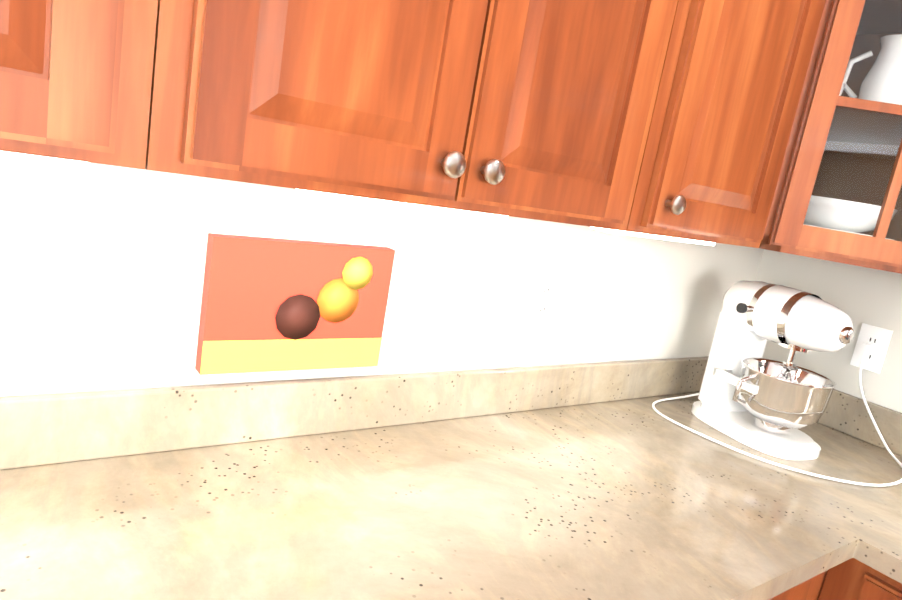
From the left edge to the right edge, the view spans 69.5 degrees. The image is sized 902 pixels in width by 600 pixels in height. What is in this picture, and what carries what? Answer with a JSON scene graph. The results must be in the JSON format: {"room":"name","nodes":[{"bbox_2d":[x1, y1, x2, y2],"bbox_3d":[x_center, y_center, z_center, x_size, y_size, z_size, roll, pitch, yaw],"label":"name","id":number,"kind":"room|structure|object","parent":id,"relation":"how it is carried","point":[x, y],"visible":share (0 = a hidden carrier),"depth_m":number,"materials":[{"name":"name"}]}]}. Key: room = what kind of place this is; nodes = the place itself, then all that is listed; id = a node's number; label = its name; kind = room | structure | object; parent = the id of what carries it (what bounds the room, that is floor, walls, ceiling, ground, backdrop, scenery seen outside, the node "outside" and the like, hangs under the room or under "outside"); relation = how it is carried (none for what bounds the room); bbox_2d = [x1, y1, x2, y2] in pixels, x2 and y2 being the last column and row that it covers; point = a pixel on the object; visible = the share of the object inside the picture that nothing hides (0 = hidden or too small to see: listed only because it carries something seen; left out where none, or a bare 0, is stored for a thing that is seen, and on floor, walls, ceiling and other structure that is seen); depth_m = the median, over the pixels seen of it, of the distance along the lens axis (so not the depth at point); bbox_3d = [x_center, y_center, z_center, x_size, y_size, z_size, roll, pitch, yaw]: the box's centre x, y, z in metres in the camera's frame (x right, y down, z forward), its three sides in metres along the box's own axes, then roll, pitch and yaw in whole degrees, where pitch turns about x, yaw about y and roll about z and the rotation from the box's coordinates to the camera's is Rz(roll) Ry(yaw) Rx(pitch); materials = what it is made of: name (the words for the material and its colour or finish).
{"room":"kitchen","nodes":[
{"label":"kitchen","id":0,"kind":"room"},
{"bbox_2d":[0,158,763,396],"bbox_3d":[-2.255,-0.245,-0.354,8.120,2.700,0.120,1,14,-37],"label":"wall","id":1,"kind":"structure","parent":0,"point":[102,269],"depth_m":1.09,"materials":[{"name":"grey paint"}]},
{"bbox_2d":[0,0,183,172],"bbox_3d":[-0.631,-0.606,0.427,0.802,0.896,0.333,1,14,-37],"label":"upper cabinet","id":2,"kind":"object","parent":1,"relation":"attached to","point":[92,81],"depth_m":0.58,"materials":[{"name":"brown wood"}]},
{"bbox_2d":[0,151,88,168],"bbox_3d":[-0.361,-0.121,0.583,0.072,0.008,0.079,1,14,-37],"label":"led light","id":3,"kind":"object","parent":2,"relation":"attached to","point":[41,159],"depth_m":0.63,"materials":[{"name":"white plastic"}]},
{"bbox_2d":[195,233,394,374],"bbox_3d":[-0.254,0.011,1.104,0.320,0.220,0.031,1,14,-37],"label":"framed picture","id":4,"kind":"object","parent":1,"relation":"attached to","point":[270,304],"visible":0.98,"depth_m":1.08,"materials":[{"name":"orange paper"}]},
{"bbox_2d":[172,0,703,234],"bbox_3d":[-0.012,-0.592,0.888,0.740,0.896,0.333,1,14,-37],"label":"upper cabinet","id":5,"kind":"object","parent":1,"relation":"attached to","point":[671,118],"depth_m":0.80,"materials":[{"name":"brown wood"}]},
{"bbox_2d":[296,189,507,220],"bbox_3d":[-0.036,-0.113,0.825,0.338,0.008,0.079,1,14,-37],"label":"led light","id":6,"kind":"object","parent":5,"relation":"attached to","point":[310,193],"depth_m":0.87,"materials":[{"name":"white plastic"}]},
{"bbox_2d":[526,273,559,324],"bbox_3d":[0.207,-0.001,1.456,0.072,0.116,0.008,1,14,-37],"label":"electrical outlet","id":7,"kind":"object","parent":1,"relation":"attached to","point":[543,298],"visible":1,"depth_m":1.45,"materials":[{"name":"white plastic"}]},
{"bbox_2d":[652,0,825,247],"bbox_3d":[0.455,-0.581,1.235,0.424,0.896,0.333,1,14,-37],"label":"upper cabinet","id":8,"kind":"object","parent":1,"relation":"attached to","point":[747,71],"depth_m":1.15,"materials":[{"name":"brown wood"}]},
{"bbox_2d":[590,227,714,245],"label":"led light","id":9,"kind":"object","parent":8,"relation":"attached to","point":[600,229],"depth_m":1.20,"materials":[{"name":"white plastic"}]},
{"bbox_2d":[756,249,901,412],"bbox_3d":[1.996,0.300,0.617,0.120,2.700,3.760,1,14,-37],"label":"wall","id":10,"kind":"structure","parent":0,"point":[859,295],"depth_m":1.75,"materials":[{"name":"grey paint"}]},
{"bbox_2d":[759,0,901,273],"bbox_3d":[0.951,-0.534,1.431,0.610,0.896,0.620,1,14,-37],"label":"upper cabinet","id":11,"kind":"object","parent":10,"relation":"attached to","point":[837,197],"visible":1,"depth_m":1.31,"materials":[{"name":"brown wood"}]},
{"bbox_2d":[850,323,892,373],"bbox_3d":[1.105,0.127,1.712,0.008,0.116,0.072,1,14,-37],"label":"electrical outlet","id":12,"kind":"object","parent":10,"relation":"attached to","point":[879,338],"visible":0.81,"depth_m":1.70,"materials":[{"name":"white plastic"}]},
{"bbox_3d":[2.273,2.500,-2.859,12.500,0.100,10.620,1,14,-37],"label":"floor","id":13,"kind":"structure","parent":0,"visible":0},
{"bbox_2d":[769,580,808,599],"bbox_3d":[0.072,0.788,1.208,0.529,0.876,0.640,1,14,-37],"label":"base cabinet","id":14,"kind":"object","parent":13,"relation":"on","point":[797,592],"depth_m":1.11,"materials":[{"name":"brown wood"}]},
{"bbox_2d":[801,570,827,599],"bbox_3d":[0.303,0.794,1.379,0.342,0.876,0.640,1,14,-37],"label":"base cabinet","id":15,"kind":"object","parent":13,"relation":"on","point":[810,589],"depth_m":1.16,"materials":[{"name":"brown wood"}]},
{"bbox_2d":[0,356,901,599],"bbox_3d":[-0.587,0.313,0.383,4.297,0.139,0.924,1,14,-37],"label":"countertop","id":16,"kind":"structure","parent":15,"relation":"on","point":[596,481],"depth_m":1.02,"materials":[{"name":"beige stone"}]},
{"bbox_2d":[652,280,901,486],"bbox_3d":[0.856,0.162,1.591,0.517,0.370,0.519,1,14,-37],"label":"mixer","id":17,"kind":"object","parent":16,"relation":"on","point":[749,396],"visible":1,"depth_m":1.53,"materials":[{"name":"white metal"}]},
{"bbox_2d":[818,558,901,599],"bbox_3d":[0.974,0.917,1.348,0.618,0.876,0.324,1,14,-37],"label":"base cabinet","id":18,"kind":"object","parent":13,"relation":"on","point":[852,579],"visible":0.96,"depth_m":1.16,"materials":[{"name":"brown wood"}]}
]}

